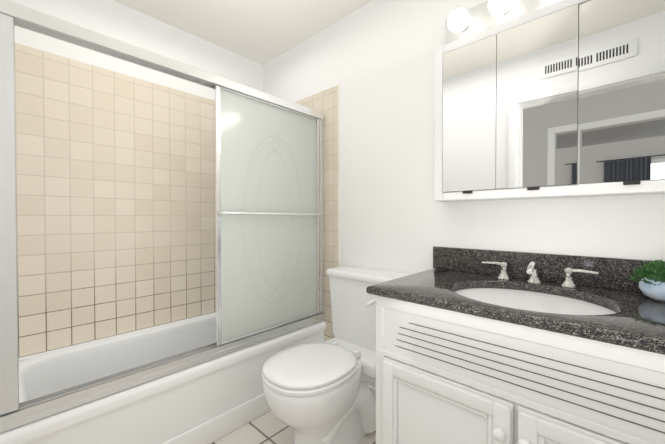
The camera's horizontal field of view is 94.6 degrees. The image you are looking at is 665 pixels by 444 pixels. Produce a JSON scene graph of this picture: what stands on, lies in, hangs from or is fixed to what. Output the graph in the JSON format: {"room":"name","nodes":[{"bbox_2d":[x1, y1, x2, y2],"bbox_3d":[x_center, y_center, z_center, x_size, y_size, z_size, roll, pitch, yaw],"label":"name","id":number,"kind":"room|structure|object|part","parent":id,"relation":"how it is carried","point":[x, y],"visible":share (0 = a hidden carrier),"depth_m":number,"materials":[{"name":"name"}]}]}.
{"room":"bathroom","nodes":[
{"label":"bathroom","id":0,"kind":"room"},
{"bbox_2d":[8,0,262,100],"bbox_3d":[-1.167,-0.119,2.088,0.100,2.425,1.780,1,1,43],"label":"wall","id":1,"kind":"structure","parent":0,"point":[116,20],"depth_m":1.94,"materials":[{"name":"white paint"}]},
{"bbox_2d":[15,43,215,357],"bbox_3d":[-1.128,-0.101,2.052,0.006,1.610,1.579,1,1,43],"label":"wall tile","id":2,"kind":"structure","parent":1,"relation":"attached to","point":[115,181],"depth_m":1.82,"materials":[{"name":"beige tile"}]},
{"bbox_2d":[113,0,372,64],"bbox_3d":[-0.198,-1.345,1.170,2.750,0.050,1.780,1,1,43],"label":"ceiling","id":3,"kind":"structure","parent":0,"point":[262,32],"depth_m":2.02,"materials":[{"name":"white paint"}]},
{"bbox_2d":[211,411,375,443],"bbox_3d":[-0.198,1.129,1.201,2.750,0.050,1.780,1,1,43],"label":"floor","id":4,"kind":"structure","parent":0,"point":[269,427],"depth_m":1.59,"materials":[{"name":"tile"}]},
{"bbox_2d":[0,312,325,443],"bbox_3d":[-0.849,0.892,1.804,0.754,0.410,1.563,1,1,43],"label":"bathtub","id":5,"kind":"object","parent":4,"relation":"on","point":[211,401],"visible":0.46,"depth_m":1.54,"materials":[{"name":"white ceramic"}]},
{"bbox_2d":[0,0,324,432],"bbox_3d":[-0.613,-0.028,1.573,0.078,1.434,1.562,1,1,43],"label":"shower door","id":6,"kind":"structure","parent":5,"relation":"on","point":[268,262],"depth_m":1.65,"materials":[{"name":"glass"}]},
{"bbox_3d":[-0.345,-0.032,1.842,0.005,1.318,0.689,1,1,43],"label":"glass","id":7,"kind":"part","parent":6,"relation":"part of","materials":[{"name":"glass"}]},
{"bbox_2d":[215,84,322,347],"bbox_3d":[-0.331,-0.032,1.828,0.058,1.367,0.738,1,1,43],"label":"panel frame","id":8,"kind":"object","parent":6,"relation":"attached to","point":[218,213],"visible":0.73,"depth_m":1.58,"materials":[{"name":"silver metal"}]},
{"bbox_2d":[262,265,410,443],"bbox_3d":[0.010,0.690,1.543,0.474,0.820,0.776,1,1,43],"label":"toilet","id":9,"kind":"object","parent":4,"relation":"on","point":[317,392],"visible":0.94,"depth_m":1.43,"materials":[{"name":"white ceramic"}]},
{"bbox_3d":[-0.101,0.649,1.423,0.374,0.027,0.443,1,1,43],"label":"lid seat","id":10,"kind":"part","parent":9,"relation":"part of","materials":[{"name":"white plastic"}]},
{"bbox_3d":[-0.100,0.677,1.424,0.384,0.022,0.452,1,1,43],"label":"seat","id":11,"kind":"part","parent":9,"relation":"part of","materials":[{"name":"white plastic"}]},
{"bbox_3d":[-0.052,0.894,1.479,0.374,0.413,0.589,1,1,43],"label":"bowl","id":12,"kind":"part","parent":9,"relation":"part of","materials":[{"name":"white ceramic"}]},
{"bbox_3d":[0.201,0.499,1.745,0.450,0.363,0.205,1,1,43],"label":"tank","id":13,"kind":"part","parent":9,"relation":"part of","materials":[{"name":"white ceramic"}]},
{"bbox_3d":[0.198,0.297,1.740,0.474,0.039,0.225,1,1,43],"label":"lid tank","id":14,"kind":"part","parent":9,"relation":"part of","materials":[{"name":"white ceramic"}]},
{"bbox_3d":[0.213,0.400,1.548,0.069,0.054,0.079,1,1,43],"label":"handle","id":15,"kind":"part","parent":9,"relation":"part of","materials":[{"name":"white ceramic"}]},
{"bbox_2d":[366,246,664,443],"bbox_3d":[0.689,0.619,1.026,1.018,0.974,0.614,1,1,43],"label":"bathroom vanity","id":16,"kind":"object","parent":4,"relation":"on","point":[478,346],"visible":1,"depth_m":0.93,"materials":[{"name":"white wood"}]},
{"bbox_3d":[0.344,0.741,0.999,0.428,0.471,0.029,1,1,43],"label":"door","id":17,"kind":"part","parent":16,"relation":"part of","materials":[{"name":"white wood"}]},
{"bbox_3d":[0.459,0.583,0.844,0.034,0.034,0.036,1,1,43],"label":"knob","id":18,"kind":"part","parent":16,"relation":"part of","materials":[{"name":"white"}]},
{"bbox_2d":[366,268,664,354],"bbox_3d":[0.700,0.259,1.032,1.018,0.030,0.583,1,1,43],"label":"countertop","id":19,"kind":"structure","parent":16,"relation":"on","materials":[{"name":"stone"}]},
{"bbox_2d":[482,261,598,287],"bbox_3d":[0.784,0.198,1.201,0.392,0.088,0.129,1,1,43],"label":"faucet","id":20,"kind":"object","parent":19,"relation":"on","point":[503,278],"depth_m":1.21,"materials":[{"name":"silver metal"}]},
{"bbox_2d":[629,259,664,301],"bbox_3d":[1.041,0.177,0.951,0.180,0.134,0.189,1,1,43],"label":"plant","id":21,"kind":"object","parent":19,"relation":"on","point":[652,283],"visible":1,"depth_m":0.95,"materials":[{"name":"green plant"}]},
{"bbox_3d":[1.042,0.211,0.950,0.132,0.066,0.132,1,1,43],"label":"pot","id":22,"kind":"part","parent":21,"relation":"part of","materials":[{"name":"ceramic"}]},
{"bbox_3d":[0.505,0.583,0.802,0.034,0.034,0.036,1,1,43],"label":"knob","id":23,"kind":"part","parent":16,"relation":"part of","materials":[{"name":"white"}]},
{"bbox_3d":[0.684,0.745,0.682,0.482,0.471,0.029,1,1,43],"label":"door","id":24,"kind":"part","parent":16,"relation":"part of","materials":[{"name":"white wood"}]},
{"bbox_2d":[263,0,664,388],"bbox_3d":[0.411,-0.115,1.766,2.650,2.425,0.100,1,1,43],"label":"wall","id":25,"kind":"structure","parent":0,"point":[375,59],"depth_m":1.70,"materials":[{"name":"white paint"}]},
{"bbox_2d":[294,85,337,341],"bbox_3d":[-0.276,0.090,2.335,0.858,2.000,0.006,1,1,43],"label":"wall tile","id":26,"kind":"structure","parent":25,"relation":"attached to","point":[325,102],"depth_m":2.09,"materials":[{"name":"beige tile"}]},
{"bbox_2d":[338,83,339,266],"bbox_3d":[0.043,0.088,2.037,0.014,2.012,0.008,1,1,43],"label":"trim","id":27,"kind":"structure","parent":25,"relation":"attached to","point":[338,174],"depth_m":2.03,"materials":[{"name":"beige"}]},
{"bbox_2d":[368,386,375,399],"bbox_3d":[0.291,1.052,1.816,0.665,0.090,0.012,1,1,43],"label":"baseboard","id":28,"kind":"structure","parent":25,"relation":"attached to","point":[373,390],"depth_m":1.85,"materials":[{"name":"white wood"}]},
{"bbox_2d":[433,246,664,291],"bbox_3d":[0.892,0.185,1.235,1.014,0.112,0.022,1,1,43],"label":"backsplash","id":29,"kind":"structure","parent":25,"relation":"attached to","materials":[{"name":"stone"}]},
{"bbox_2d":[434,0,664,201],"bbox_3d":[0.812,-0.531,1.196,0.835,0.870,0.176,1,1,43],"label":"upper cabinet","id":30,"kind":"object","parent":25,"relation":"attached to","point":[538,99],"visible":1,"depth_m":1.14,"materials":[{"name":"white metal"}]},
{"bbox_3d":[0.561,-0.898,1.367,0.090,0.090,0.090,1,1,43],"label":"bulb","id":31,"kind":"part","parent":30,"relation":"part of","materials":[{"name":"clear glass"}]},
{"bbox_3d":[0.599,-0.458,1.352,0.225,0.638,0.015,1,1,43],"label":"door","id":32,"kind":"part","parent":30,"relation":"part of","materials":[{"name":"silver glass"}]},
{"bbox_3d":[0.685,-0.896,1.251,0.090,0.090,0.090,1,1,43],"label":"bulb","id":33,"kind":"part","parent":30,"relation":"part of","materials":[{"name":"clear glass"}]},
{"bbox_3d":[0.775,-0.130,1.184,0.040,0.012,0.006,1,1,43],"label":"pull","id":34,"kind":"part","parent":30,"relation":"part of","materials":[{"name":"grey"}]},
{"bbox_3d":[0.779,-0.456,1.185,0.263,0.638,0.015,1,1,43],"label":"door","id":35,"kind":"part","parent":30,"relation":"part of","materials":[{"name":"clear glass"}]},
{"bbox_3d":[0.982,-0.453,1.003,0.277,0.638,0.026,1,1,43],"label":"door","id":36,"kind":"part","parent":30,"relation":"part of","materials":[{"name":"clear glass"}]},
{"bbox_3d":[0.974,-0.128,0.998,0.040,0.012,0.006,1,1,43],"label":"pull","id":37,"kind":"part","parent":30,"relation":"part of","materials":[{"name":"grey"}]}
]}

